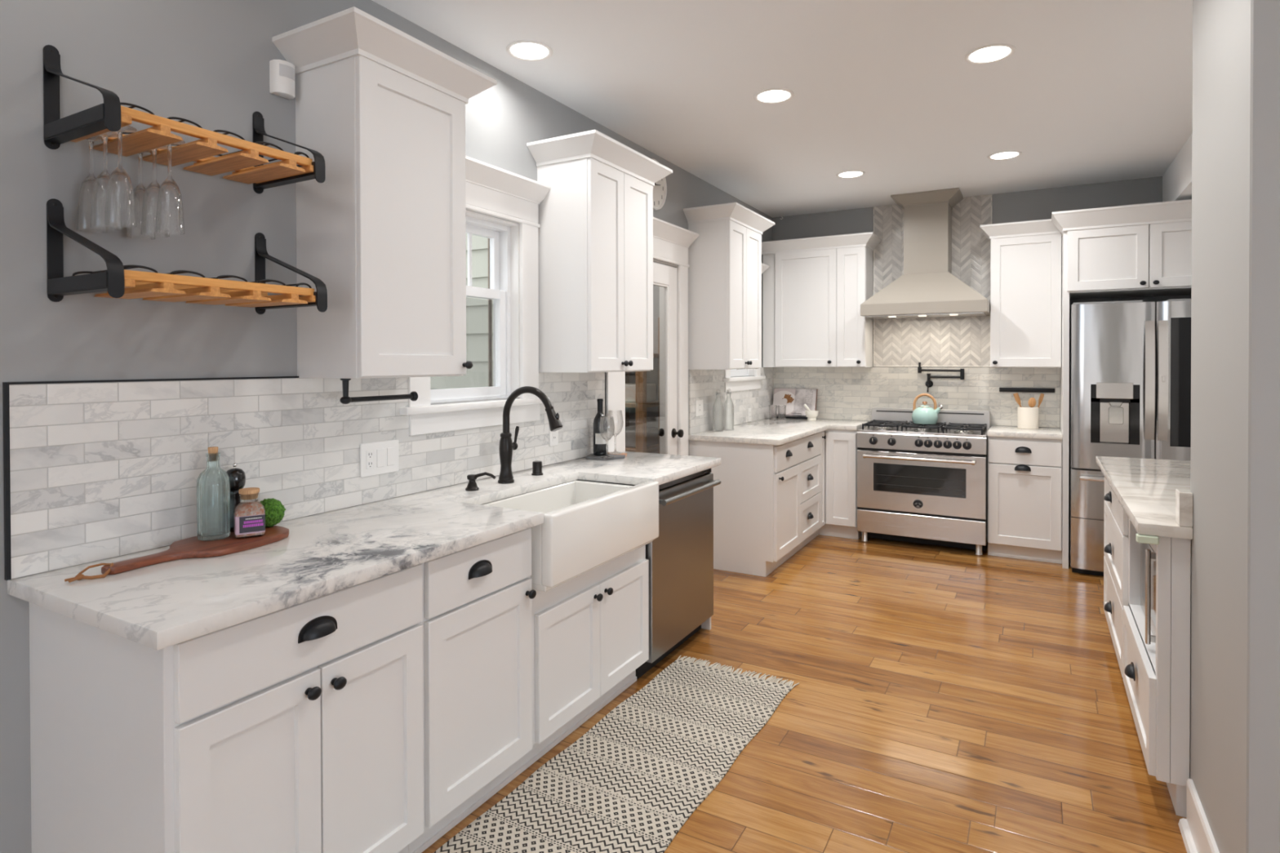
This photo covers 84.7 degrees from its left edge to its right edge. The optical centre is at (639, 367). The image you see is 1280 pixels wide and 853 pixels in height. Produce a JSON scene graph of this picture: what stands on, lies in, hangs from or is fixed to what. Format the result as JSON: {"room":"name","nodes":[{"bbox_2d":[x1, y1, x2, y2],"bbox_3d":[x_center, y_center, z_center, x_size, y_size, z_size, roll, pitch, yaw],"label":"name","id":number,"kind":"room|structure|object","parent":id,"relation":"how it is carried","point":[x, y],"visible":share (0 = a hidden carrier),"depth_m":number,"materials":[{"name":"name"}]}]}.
{"room":"kitchen","nodes":[
{"label":"kitchen","id":0,"kind":"room"},
{"bbox_2d":[0,0,772,852],"bbox_3d":[-1.191,0.036,2.313,0.140,2.737,9.843,0,1,29],"label":"wall","id":1,"kind":"structure","parent":0,"point":[205,63],"depth_m":1.91,"materials":[{"name":"grey paint"}]},
{"bbox_2d":[43,44,325,193],"bbox_3d":[-1.183,-0.663,1.877,0.300,0.258,0.558,0,1,29],"label":"glass rack","id":2,"kind":"object","parent":1,"relation":"attached to","point":[247,163],"visible":0.96,"depth_m":1.77,"materials":[{"name":"black metal"}]},
{"bbox_2d":[75,135,107,233],"bbox_3d":[-1.361,-0.458,1.746,0.066,0.235,0.066,0,1,29],"label":"wine glass","id":3,"kind":"object","parent":2,"relation":"hanging from","point":[85,197],"visible":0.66,"depth_m":1.72,"materials":[{"name":"clear glass"}]},
{"bbox_2d":[89,130,121,231],"bbox_3d":[-1.300,-0.458,1.711,0.066,0.235,0.066,0,1,29],"label":"wine glass","id":4,"kind":"object","parent":2,"relation":"hanging from","point":[100,188],"visible":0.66,"depth_m":1.69,"materials":[{"name":"clear glass"}]},
{"bbox_2d":[104,125,137,227],"bbox_3d":[-1.236,-0.458,1.673,0.066,0.235,0.066,0,1,29],"label":"wine glass","id":5,"kind":"object","parent":2,"relation":"hanging from","point":[120,208],"visible":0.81,"depth_m":1.66,"materials":[{"name":"clear glass"}]},
{"bbox_2d":[126,149,155,239],"bbox_3d":[-1.307,-0.459,1.841,0.066,0.235,0.066,0,1,29],"label":"wine glass","id":6,"kind":"object","parent":2,"relation":"hanging from","point":[139,191],"visible":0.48,"depth_m":1.82,"materials":[{"name":"clear glass"}]},
{"bbox_2d":[140,145,169,237],"bbox_3d":[-1.246,-0.459,1.807,0.066,0.235,0.066,0,1,29],"label":"wine glass","id":7,"kind":"object","parent":2,"relation":"hanging from","point":[148,207],"visible":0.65,"depth_m":1.78,"materials":[{"name":"clear glass"}]},
{"bbox_2d":[155,140,185,235],"bbox_3d":[-1.182,-0.459,1.768,0.066,0.235,0.066,0,1,29],"label":"wine glass","id":8,"kind":"object","parent":2,"relation":"hanging from","point":[170,215],"visible":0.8,"depth_m":1.75,"materials":[{"name":"clear glass"}]},
{"bbox_2d":[46,198,327,314],"bbox_3d":[-1.180,-0.289,1.884,0.300,0.258,0.558,0,1,29],"label":"glass rack","id":9,"kind":"object","parent":1,"relation":"attached to","point":[118,282],"visible":1,"depth_m":1.74,"materials":[{"name":"black metal"}]},
{"bbox_2d":[269,59,295,99],"bbox_3d":[-1.128,-0.917,2.232,0.044,0.104,0.069,0,1,29],"label":"sensor","id":10,"kind":"object","parent":1,"relation":"attached to","point":[282,73],"visible":1,"depth_m":2.21,"materials":[{"name":"white plastic"}]},
{"bbox_2d":[2,372,605,580],"bbox_3d":[-0.838,0.253,2.785,0.011,0.464,2.626,0,1,29],"label":"tile backsplash","id":11,"kind":"structure","parent":1,"relation":"attached to","point":[93,471],"depth_m":2.01,"materials":[{"name":"white tile"}]},
{"bbox_2d":[360,439,399,477],"bbox_3d":[-0.949,0.329,2.572,0.008,0.120,0.172,0,1,29],"label":"switch plate","id":12,"kind":"object","parent":11,"relation":"attached to","point":[376,458],"visible":1,"depth_m":2.56,"materials":[{"name":"white plastic"}]},
{"bbox_2d":[366,449,373,469],"bbox_3d":[-0.969,0.330,2.530,0.002,0.066,0.032,0,1,29],"label":"socket","id":13,"kind":"object","parent":12,"relation":"attached to","point":[370,453],"depth_m":2.53,"materials":[{"name":"white plastic"}]},
{"bbox_2d":[549,428,558,446],"bbox_3d":[-0.425,0.332,3.499,0.008,0.114,0.070,0,1,29],"label":"outlet","id":14,"kind":"object","parent":11,"relation":"attached to","point":[553,436],"visible":0.56,"depth_m":3.49,"materials":[{"name":"white plastic"}]},
{"bbox_2d":[552,431,556,441],"bbox_3d":[-0.422,0.332,3.498,0.002,0.066,0.033,0,1,29],"label":"socket","id":15,"kind":"object","parent":14,"relation":"attached to","point":[554,433],"depth_m":3.50,"materials":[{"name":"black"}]},
{"bbox_2d":[271,6,497,378],"bbox_3d":[-0.839,-0.508,2.398,0.386,1.078,0.618,0,1,29],"label":"upper cabinet","id":16,"kind":"object","parent":1,"relation":"attached to","point":[384,232],"visible":0.99,"depth_m":2.25,"materials":[{"name":"white wood"}]},
{"bbox_2d":[339,378,417,404],"bbox_3d":[-0.871,0.075,2.362,0.034,0.087,0.309,0,1,29],"label":"paper towel holder","id":17,"kind":"object","parent":16,"relation":"attached to","point":[413,396],"visible":0.97,"depth_m":2.31,"materials":[{"name":"black metal"}]},
{"bbox_2d":[400,155,551,435],"bbox_3d":[-0.724,-0.305,3.055,0.221,1.123,0.918,0,1,29],"label":"window","id":18,"kind":"structure","parent":1,"relation":"in","point":[491,190],"depth_m":3.26,"materials":[{"name":"white wood"}]},
{"bbox_2d":[526,129,672,372],"bbox_3d":[-0.175,-0.525,3.573,0.386,1.088,0.768,0,1,29],"label":"upper cabinet","id":19,"kind":"object","parent":1,"relation":"attached to","point":[595,218],"visible":1,"depth_m":3.36,"materials":[{"name":"white wood"}]},
{"bbox_2d":[605,217,698,455],"bbox_3d":[0.034,0.234,4.394,0.225,2.298,1.144,0,1,29],"label":"door","id":20,"kind":"structure","parent":1,"relation":"in","point":[672,242],"depth_m":4.68,"materials":[{"name":"white wood"}]},
{"bbox_2d":[650,158,666,210],"bbox_3d":[0.090,-1.147,4.396,0.034,0.316,0.316,0,1,29],"label":"wall clock","id":21,"kind":"object","parent":1,"relation":"attached to","point":[660,189],"visible":0.31,"depth_m":4.45,"materials":[{"name":"white plastic"}]},
{"bbox_2d":[683,202,774,369],"bbox_3d":[0.663,-0.542,5.056,0.386,1.100,0.788,0,1,29],"label":"upper cabinet","id":22,"kind":"object","parent":1,"relation":"attached to","point":[725,259],"visible":1,"depth_m":4.83,"materials":[{"name":"white wood"}]},
{"bbox_2d":[688,367,773,434],"bbox_3d":[0.786,0.228,5.660,0.010,0.456,1.772,0,1,29],"label":"tile backsplash","id":23,"kind":"structure","parent":1,"relation":"attached to","point":[704,384],"depth_m":5.35,"materials":[{"name":"white tile"}]},
{"bbox_2d":[695,399,702,416],"bbox_3d":[0.430,0.285,5.011,0.008,0.114,0.124,0,1,29],"label":"outlet","id":24,"kind":"object","parent":23,"relation":"attached to","point":[699,403],"visible":1,"depth_m":5.00,"materials":[{"name":"white plastic"}]},
{"bbox_2d":[698,403,701,412],"bbox_3d":[0.432,0.285,5.010,0.002,0.066,0.033,0,1,29],"label":"socket","id":25,"kind":"object","parent":24,"relation":"attached to","point":[700,404],"depth_m":5.01,"materials":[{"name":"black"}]},
{"bbox_2d":[747,408,751,422],"bbox_3d":[0.927,0.393,5.891,0.008,0.114,0.070,0,1,29],"label":"outlet","id":26,"kind":"object","parent":23,"relation":"attached to","point":[748,409],"visible":1,"depth_m":5.87,"materials":[{"name":"white plastic"}]},
{"bbox_2d":[722,262,769,392],"bbox_3d":[0.816,-0.351,5.780,0.221,1.070,0.908,0,1,29],"label":"window","id":27,"kind":"structure","parent":1,"relation":"in","point":[746,383],"depth_m":5.81,"materials":[{"name":"white wood"}]},
{"bbox_2d":[629,284,659,453],"bbox_3d":[-0.657,0.054,5.037,1.610,2.850,1.390,0,1,29],"label":"wall","id":28,"kind":"structure","parent":0,"point":[652,413],"depth_m":5.28,"materials":[{"name":"grey"}]},
{"bbox_2d":[430,233,493,389],"bbox_3d":[-1.012,-0.047,4.419,1.620,3.171,0.031,0,1,29],"label":"siding","id":29,"kind":"object","parent":28,"relation":"attached to","point":[477,308],"visible":0.09,"depth_m":4.41,"materials":[{"name":"grey paint"}]},
{"bbox_2d":[372,0,1192,217],"bbox_3d":[1.505,-1.385,0.775,6.340,0.120,9.843,0,1,29],"label":"ceiling","id":30,"kind":"structure","parent":0,"point":[1090,91],"depth_m":3.29,"materials":[{"name":"white paint"}]},
{"bbox_2d":[506,40,552,61],"bbox_3d":[-0.463,-1.337,2.966,0.196,0.006,0.196,0,1,29],"label":"recessed light","id":31,"kind":"object","parent":30,"relation":"in","point":[522,50],"visible":1,"depth_m":2.96,"materials":[{"name":"white plastic"}]},
{"bbox_2d":[511,43,548,59],"bbox_3d":[-0.463,-1.338,2.966,0.157,0.002,0.157,0,1,29],"label":"diffuser","id":32,"kind":"object","parent":31,"relation":"attached to","point":[518,51],"depth_m":2.96,"materials":[{"name":"white plastic"}]},
{"bbox_2d":[753,88,794,103],"bbox_3d":[0.666,-1.343,3.477,0.196,0.006,0.196,0,1,29],"label":"recessed light","id":33,"kind":"object","parent":30,"relation":"in","point":[773,95],"visible":1,"depth_m":3.47,"materials":[{"name":"white"}]},
{"bbox_2d":[757,90,790,102],"bbox_3d":[0.666,-1.345,3.477,0.157,0.002,0.157,0,1,29],"label":"diffuser","id":34,"kind":"object","parent":33,"relation":"attached to","point":[762,95],"depth_m":3.47,"materials":[{"name":"white"}]},
{"bbox_2d":[835,170,865,178],"bbox_3d":[1.484,-1.358,4.933,0.196,0.006,0.196,0,1,29],"label":"recessed light","id":35,"kind":"object","parent":30,"relation":"in","point":[847,174],"visible":1,"depth_m":4.93,"materials":[{"name":"white"}]},
{"bbox_2d":[839,171,862,177],"bbox_3d":[1.484,-1.360,4.932,0.157,0.002,0.157,0,1,29],"label":"diffuser","id":36,"kind":"object","parent":35,"relation":"attached to","point":[843,174],"depth_m":4.93,"materials":[{"name":"white plastic"}]},
{"bbox_2d":[964,43,1015,64],"bbox_3d":[1.499,-1.341,3.006,0.196,0.006,0.196,0,1,29],"label":"recessed light","id":37,"kind":"object","parent":30,"relation":"in","point":[992,53],"visible":1,"depth_m":3.00,"materials":[{"name":"white"}]},
{"bbox_2d":[969,46,1010,62],"bbox_3d":[1.499,-1.343,3.006,0.157,0.002,0.157,0,1,29],"label":"diffuser","id":38,"kind":"object","parent":37,"relation":"attached to","point":[982,54],"depth_m":3.00,"materials":[{"name":"white"}]},
{"bbox_2d":[987,150,1022,159],"bbox_3d":[2.334,-1.356,4.487,0.196,0.006,0.196,0,1,29],"label":"recessed light","id":39,"kind":"object","parent":30,"relation":"in","point":[1004,155],"visible":1,"depth_m":4.49,"materials":[{"name":"white plastic"}]},
{"bbox_2d":[991,151,1018,159],"bbox_3d":[2.334,-1.357,4.487,0.157,0.002,0.157,0,1,29],"label":"diffuser","id":40,"kind":"object","parent":39,"relation":"attached to","point":[1000,155],"depth_m":4.48,"materials":[{"name":"white plastic"}]},
{"bbox_2d":[422,534,1186,852],"bbox_3d":[1.537,1.463,0.706,6.200,0.100,9.703,0,1,29],"label":"floor","id":41,"kind":"structure","parent":0,"point":[945,700],"depth_m":2.84,"materials":[{"name":"brown wood"}]},
{"bbox_2d":[29,564,423,852],"bbox_3d":[-1.017,0.970,1.818,0.653,0.876,0.666,0,1,29],"label":"base cabinet","id":42,"kind":"object","parent":41,"relation":"on","point":[299,728],"visible":0.96,"depth_m":1.59,"materials":[{"name":"white wood"}]},
{"bbox_2d":[7,450,720,650],"bbox_3d":[-0.527,0.504,2.676,0.660,0.037,2.728,0,1,29],"label":"countertop","id":43,"kind":"structure","parent":42,"relation":"on","point":[157,606],"depth_m":1.80,"materials":[{"name":"stone"}]},
{"bbox_2d":[64,525,288,582],"bbox_3d":[-1.200,0.481,1.863,0.210,0.025,0.543,0,1,29],"label":"cutting board","id":44,"kind":"object","parent":43,"relation":"on","point":[188,548],"visible":0.94,"depth_m":1.84,"materials":[{"name":"brown wood"}]},
{"bbox_2d":[196,446,230,541],"bbox_3d":[-1.188,0.347,1.959,0.078,0.252,0.078,0,1,29],"label":"glass bottle","id":45,"kind":"object","parent":44,"relation":"on","point":[213,484],"visible":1,"depth_m":1.93,"materials":[{"name":"clear glass"}]},
{"bbox_2d":[226,462,245,532],"bbox_3d":[-1.180,0.375,2.050,0.056,0.196,0.056,0,1,29],"label":"pepper mill","id":46,"kind":"object","parent":44,"relation":"on","point":[237,476],"visible":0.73,"depth_m":2.03,"materials":[{"name":"black wood"}]},
{"bbox_2d":[234,487,265,538],"bbox_3d":[-1.103,0.407,1.987,0.074,0.132,0.075,0,1,-32],"label":"jar","id":47,"kind":"object","parent":44,"relation":"on","point":[250,513],"visible":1,"depth_m":1.96,"materials":[{"name":"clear glass"}]},
{"bbox_2d":[259,497,285,527],"bbox_3d":[-1.105,0.433,2.098,0.088,0.087,0.086,0,1,29],"label":"moss ball","id":48,"kind":"object","parent":44,"relation":"on","point":[274,509],"visible":0.64,"depth_m":2.08,"materials":[{"name":"green plant"}]},
{"bbox_2d":[465,471,496,491],"bbox_3d":[-0.631,0.448,2.772,0.130,0.074,0.054,0,1,29],"label":"soap dispenser","id":49,"kind":"object","parent":43,"relation":"on","point":[472,486],"visible":1,"depth_m":2.77,"materials":[{"name":"brown metal"}]},
{"bbox_2d":[497,386,562,484],"bbox_3d":[-0.442,0.279,2.916,0.321,0.408,0.109,0,1,29],"label":"faucet","id":50,"kind":"object","parent":43,"relation":"on","point":[506,446],"visible":1,"depth_m":2.94,"materials":[{"name":"brown metal"}]},
{"bbox_2d":[531,461,542,475],"bbox_3d":[-0.459,0.451,3.163,0.052,0.060,0.052,0,1,29],"label":"air gap","id":51,"kind":"object","parent":43,"relation":"on","point":[536,465],"visible":1,"depth_m":3.15,"materials":[{"name":"brown metal"}]},
{"bbox_2d":[481,480,658,591],"bbox_3d":[-0.300,0.624,2.809,0.454,0.265,0.776,0,1,29],"label":"farmhouse sink","id":52,"kind":"object","parent":43,"relation":"in","point":[587,526],"visible":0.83,"depth_m":2.68,"materials":[{"name":"white ceramic"}]},
{"bbox_2d":[585,453,626,460],"bbox_3d":[-0.170,0.469,3.740,0.212,0.012,0.234,0,1,29],"label":"serving tray","id":53,"kind":"object","parent":43,"relation":"on","point":[591,456],"visible":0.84,"depth_m":3.67,"materials":[{"name":"grey stone"}]},
{"bbox_2d":[593,398,606,455],"bbox_3d":[-0.207,0.313,3.734,0.075,0.299,0.075,0,1,29],"label":"wine bottle","id":54,"kind":"object","parent":53,"relation":"on","point":[599,443],"visible":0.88,"depth_m":3.71,"materials":[{"name":"black glass"}]},
{"bbox_2d":[599,416,614,457],"bbox_3d":[-0.167,0.358,3.649,0.080,0.210,0.080,0,1,-32],"label":"wine glass","id":55,"kind":"object","parent":53,"relation":"on","point":[606,426],"visible":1,"depth_m":3.62,"materials":[{"name":"clear glass"}]},
{"bbox_2d":[607,409,623,453],"bbox_3d":[-0.130,0.346,3.806,0.088,0.232,0.088,0,1,-32],"label":"wine glass","id":56,"kind":"object","parent":53,"relation":"on","point":[617,415],"visible":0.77,"depth_m":3.78,"materials":[{"name":"clear glass"}]},
{"bbox_2d":[408,527,536,852],"bbox_3d":[-0.732,0.965,2.323,0.653,0.876,0.492,0,1,29],"label":"base cabinet","id":57,"kind":"object","parent":41,"relation":"on","point":[477,622],"visible":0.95,"depth_m":2.15,"materials":[{"name":"white wood"}]},
{"bbox_2d":[519,545,648,773],"bbox_3d":[-0.412,1.077,2.891,0.653,0.640,0.810,0,1,29],"label":"base cabinet","id":58,"kind":"object","parent":41,"relation":"on","point":[590,631],"visible":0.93,"depth_m":2.69,"materials":[{"name":"white wood"}]},
{"bbox_2d":[433,655,799,852],"bbox_3d":[-0.293,1.400,1.978,0.587,0.008,2.968,0,1,30],"label":"runner rug","id":59,"kind":"object","parent":41,"relation":"on","point":[629,784],"visible":1,"depth_m":2.42,"materials":[{"name":"beige fabric"}]},
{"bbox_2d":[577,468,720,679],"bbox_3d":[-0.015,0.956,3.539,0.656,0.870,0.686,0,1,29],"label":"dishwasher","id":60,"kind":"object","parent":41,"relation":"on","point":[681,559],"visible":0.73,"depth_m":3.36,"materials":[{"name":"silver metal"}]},
{"bbox_2d":[701,617,711,630],"bbox_3d":[0.115,0.949,3.872,0.603,0.876,0.018,0,1,29],"label":"end panel","id":61,"kind":"object","parent":41,"relation":"on","point":[706,624],"visible":0.14,"depth_m":3.73,"materials":[{"name":"white wood"}]},
{"bbox_2d":[689,429,862,577],"bbox_3d":[1.167,0.933,5.460,0.871,0.876,1.778,0,1,29],"label":"base cabinet","id":62,"kind":"object","parent":41,"relation":"on","point":[770,501],"visible":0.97,"depth_m":4.80,"materials":[{"name":"white wood"}]},
{"bbox_2d":[688,417,871,445],"bbox_3d":[1.162,0.476,5.447,0.876,0.037,1.798,0,1,29],"label":"countertop","id":63,"kind":"structure","parent":62,"relation":"on","point":[766,431],"depth_m":5.22,"materials":[{"name":"stone"}]},
{"bbox_2d":[712,389,723,431],"bbox_3d":[0.575,0.307,5.124,0.078,0.306,0.078,0,1,29],"label":"bottle","id":64,"kind":"object","parent":63,"relation":"on","point":[717,406],"visible":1,"depth_m":5.10,"materials":[{"name":"clear glass"}]},
{"bbox_2d":[723,388,733,430],"bbox_3d":[0.664,0.306,5.212,0.078,0.306,0.078,0,1,29],"label":"bottle","id":65,"kind":"object","parent":63,"relation":"on","point":[728,408],"visible":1,"depth_m":5.18,"materials":[{"name":"clear glass"}]},
{"bbox_2d":[768,404,777,419],"bbox_3d":[1.172,0.388,6.155,0.072,0.126,0.072,0,1,29],"label":"drinking glass","id":66,"kind":"object","parent":63,"relation":"on","point":[772,408],"visible":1,"depth_m":6.13,"materials":[{"name":"clear glass"}]},
{"bbox_2d":[777,404,786,420],"bbox_3d":[1.245,0.388,6.125,0.072,0.126,0.072,0,1,29],"label":"drinking glass","id":67,"kind":"object","parent":63,"relation":"on","point":[781,408],"visible":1,"depth_m":6.10,"materials":[{"name":"clear glass"}]},
{"bbox_2d":[776,413,807,419],"bbox_3d":[1.376,0.352,6.257,0.300,0.188,0.142,0,1,29],"label":"book stand","id":68,"kind":"object","parent":63,"relation":"on","point":[792,415],"visible":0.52,"depth_m":6.18,"materials":[{"name":"black metal"}]},
{"bbox_2d":[773,388,817,417],"bbox_3d":[1.381,0.311,6.267,0.394,0.252,0.094,0,1,29],"label":"cookbook","id":69,"kind":"object","parent":68,"relation":"on","point":[794,399],"visible":0.8,"depth_m":6.25,"materials":[{"name":"white paper"}]},
{"bbox_2d":[804,410,818,420],"bbox_3d":[1.484,0.410,6.042,0.114,0.082,0.114,0,1,29],"label":"mortar","id":70,"kind":"object","parent":63,"relation":"on","point":[811,415],"visible":1,"depth_m":6.01,"materials":[{"name":"white ceramic"}]},
{"bbox_2d":[803,404,811,411],"bbox_3d":[1.460,0.361,6.050,0.088,0.106,0.032,0,1,12],"label":"pestle","id":71,"kind":"object","parent":70,"relation":"in","point":[804,405],"visible":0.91,"depth_m":6.04,"materials":[{"name":"white stone"}]},
{"bbox_2d":[856,407,990,556],"bbox_3d":[2.224,0.853,5.498,0.912,1.030,0.634,0,1,29],"label":"range cooker","id":72,"kind":"object","parent":41,"relation":"on","point":[927,484],"visible":0.98,"depth_m":5.30,"materials":[{"name":"silver metal"}]},
{"bbox_2d":[857,426,988,437],"bbox_3d":[2.241,0.489,5.527,0.912,0.014,0.561,0,1,29],"label":"cooktop","id":73,"kind":"object","parent":72,"relation":"in","point":[867,430],"depth_m":5.36,"materials":[{"name":"silver metal"}]},
{"bbox_2d":[911,393,943,424],"bbox_3d":[2.263,0.322,5.560,0.197,0.241,0.197,0,1,-16],"label":"kettle","id":74,"kind":"object","parent":72,"relation":"on","point":[924,414],"visible":1,"depth_m":5.50,"materials":[{"name":"teal ceramic"}]},
{"bbox_2d":[987,436,1062,564],"bbox_3d":[2.852,0.932,5.198,0.464,0.876,0.576,0,1,29],"label":"base cabinet","id":75,"kind":"object","parent":41,"relation":"on","point":[1024,475],"visible":1,"depth_m":4.98,"materials":[{"name":"white wood"}]},
{"bbox_2d":[987,425,1062,439],"bbox_3d":[2.855,0.474,5.203,0.465,0.037,0.558,0,1,29],"label":"countertop","id":76,"kind":"structure","parent":75,"relation":"on","point":[1042,433],"depth_m":5.03,"materials":[{"name":"stone"}]},
{"bbox_2d":[1017,406,1038,429],"bbox_3d":[2.927,0.374,5.289,0.139,0.161,0.139,0,1,29],"label":"utensil crock","id":77,"kind":"object","parent":76,"relation":"on","point":[1027,416],"visible":0.99,"depth_m":5.23,"materials":[{"name":"beige ceramic"}]},
{"bbox_2d":[1013,392,1022,407],"bbox_3d":[2.895,0.316,5.324,0.110,0.257,0.012,0,1,34],"label":"wooden spatula","id":78,"kind":"object","parent":77,"relation":"in","point":[1016,397],"visible":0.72,"depth_m":5.33,"materials":[{"name":"brown wood"}]},
{"bbox_2d":[1028,397,1035,407],"bbox_3d":[2.938,0.332,5.254,0.052,0.223,0.018,0,1,23],"label":"wooden spoon","id":79,"kind":"object","parent":77,"relation":"in","point":[1032,402],"visible":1,"depth_m":5.25,"materials":[{"name":"brown wood"}]},
{"bbox_2d":[1037,393,1044,408],"bbox_3d":[3.001,0.317,5.285,0.083,0.254,0.012,0,1,24],"label":"wooden spatula","id":80,"kind":"object","parent":77,"relation":"in","point":[1042,395],"visible":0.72,"depth_m":5.27,"materials":[{"name":"brown wood"}]},
{"bbox_2d":[1103,477,1128,678],"bbox_3d":[2.457,0.951,3.183,0.578,0.876,0.950,0,1,29],"label":"base cabinet","id":81,"kind":"object","parent":41,"relation":"on","point":[1116,521],"visible":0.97,"depth_m":3.19,"materials":[{"name":"white wood"}]},
{"bbox_2d":[1095,456,1192,539],"bbox_3d":[2.258,0.444,2.835,0.586,0.142,1.786,0,1,29],"label":"countertop","id":82,"kind":"structure","parent":81,"relation":"on","point":[1155,495],"depth_m":2.70,"materials":[{"name":"stone"}]},
{"bbox_2d":[1136,533,1159,544],"bbox_3d":[1.589,0.535,2.197,0.056,0.024,0.031,0,1,29],"label":"guard","id":83,"kind":"object","parent":82,"relation":"attached to","point":[1144,539],"visible":1,"depth_m":2.19,"materials":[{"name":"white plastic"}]},
{"bbox_2d":[1051,199,1191,568],"bbox_3d":[3.456,0.158,4.784,1.130,2.428,0.689,0,1,29],"label":"tall cabinet","id":84,"kind":"object","parent":41,"relation":"on","point":[1137,250],"visible":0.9,"depth_m":4.64,"materials":[{"name":"white wood"}]},
{"bbox_2d":[1068,298,1191,576],"bbox_3d":[3.426,0.469,4.728,0.908,1.808,0.748,0,1,29],"label":"refrigerator","id":85,"kind":"object","parent":41,"relation":"on","point":[1130,362],"visible":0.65,"depth_m":4.54,"materials":[{"name":"grey metal"}]},
{"bbox_2d":[1123,519,1191,817],"bbox_3d":[2.028,0.958,2.425,0.578,0.876,0.788,0,1,29],"label":"base cabinet","id":86,"kind":"object","parent":41,"relation":"on","point":[1157,676],"visible":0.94,"depth_m":2.19,"materials":[{"name":"white wood"}]},
{"bbox_2d":[1140,542,1155,644],"bbox_3d":[1.926,0.779,2.476,0.265,0.370,0.680,0,1,29],"label":"microwave","id":87,"kind":"object","parent":86,"relation":"in","point":[1148,551],"visible":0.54,"depth_m":2.47,"materials":[{"name":"silver metal"}]},
{"bbox_2d":[772,176,1191,426],"bbox_3d":[2.737,-0.003,5.666,3.400,2.737,0.140,0,1,29],"label":"wall","id":88,"kind":"structure","parent":0,"point":[1037,204],"depth_m":5.40,"materials":[{"name":"grey paint"}]},
{"bbox_2d":[761,231,881,367],"bbox_3d":[1.551,-0.549,6.030,0.953,1.085,0.383,0,1,29],"label":"upper cabinet","id":89,"kind":"object","parent":88,"relation":"attached to","point":[815,289],"visible":0.98,"depth_m":5.92,"materials":[{"name":"white wood"}]},
{"bbox_2d":[773,367,1060,427],"bbox_3d":[2.206,0.380,5.883,2.264,0.770,0.010,0,1,29],"label":"tile backsplash","id":90,"kind":"structure","parent":88,"relation":"attached to","point":[842,393],"depth_m":5.80,"materials":[{"name":"white tile"}]},
{"bbox_2d":[917,362,964,392],"bbox_3d":[2.449,0.076,5.705,0.349,0.244,0.057,0,1,29],"label":"pot filler","id":91,"kind":"object","parent":90,"relation":"attached to","point":[929,383],"visible":1,"depth_m":5.72,"materials":[{"name":"black metal"}]},
{"bbox_2d":[999,387,1054,392],"bbox_3d":[2.990,0.171,5.422,0.376,0.034,0.018,0,1,29],"label":"magnetic knife strip","id":92,"kind":"object","parent":90,"relation":"attached to","point":[1001,389],"visible":1,"depth_m":5.41,"materials":[{"name":"black metal"}]},
{"bbox_2d":[872,194,992,367],"bbox_3d":[2.390,-0.688,5.766,0.907,1.364,0.016,0,1,29],"label":"tile backsplash","id":93,"kind":"structure","parent":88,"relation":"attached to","point":[960,341],"depth_m":5.72,"materials":[{"name":"tile"}]},
{"bbox_2d":[860,187,990,319],"bbox_3d":[2.261,-0.882,5.539,0.904,0.972,0.500,0,1,29],"label":"range hood","id":94,"kind":"object","parent":93,"relation":"attached to","point":[927,287],"visible":0.96,"depth_m":5.47,"materials":[{"name":"beige"}]},
{"bbox_2d":[979,218,1062,368],"bbox_3d":[2.870,-0.535,5.288,0.528,1.065,0.377,0,1,29],"label":"upper cabinet","id":95,"kind":"object","parent":88,"relation":"attached to","point":[1026,256],"visible":0.93,"depth_m":5.17,"materials":[{"name":"white wood"}]},
{"bbox_2d":[1162,133,1191,201],"bbox_3d":[3.104,0.017,3.384,0.515,2.737,3.473,0,1,29],"label":"wall","id":96,"kind":"structure","parent":0,"point":[1177,179],"depth_m":4.42,"materials":[{"name":"white paint"}]},
{"bbox_2d":[1189,0,1279,852],"bbox_3d":[2.010,0.035,1.614,1.078,2.737,0.685,0,1,29],"label":"wall","id":97,"kind":"structure","parent":0,"point":[1234,756],"depth_m":1.67,"materials":[{"name":"grey paint"}]},
{"bbox_2d":[1177,778,1219,852],"bbox_3d":[1.980,1.330,1.602,1.112,0.148,0.642,0,1,29],"label":"baseboard","id":98,"kind":"structure","parent":97,"relation":"attached to","point":[1197,837],"depth_m":2.02,"materials":[{"name":"white wood"}]},
{"bbox_3d":[-0.559,1.430,4.973,1.650,0.099,1.230,0,1,29],"label":"floor","id":99,"kind":"structure","parent":0,"visible":0},
{"bbox_2d":[625,317,659,453],"bbox_3d":[-0.051,0.501,5.147,0.400,1.750,0.400,0,1,29],"label":"shelving unit","id":100,"kind":"object","parent":99,"relation":"on","point":[641,404],"visible":0.1,"depth_m":4.90,"materials":[{"name":"brown wood"}]},
{"bbox_2d":[625,382,656,402],"bbox_3d":[-0.040,0.181,5.143,0.240,0.129,0.260,0,1,29],"label":"storage bin","id":101,"kind":"object","parent":100,"relation":"on","point":[630,388],"visible":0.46,"depth_m":5.03,"materials":[{"name":"white"}]},
{"bbox_2d":[625,426,658,448],"bbox_3d":[-0.044,0.506,5.149,0.270,0.119,0.300,0,1,29],"label":"storage box","id":102,"kind":"object","parent":100,"relation":"on","point":[652,433],"visible":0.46,"depth_m":5.07,"materials":[{"name":"grey plastic"}]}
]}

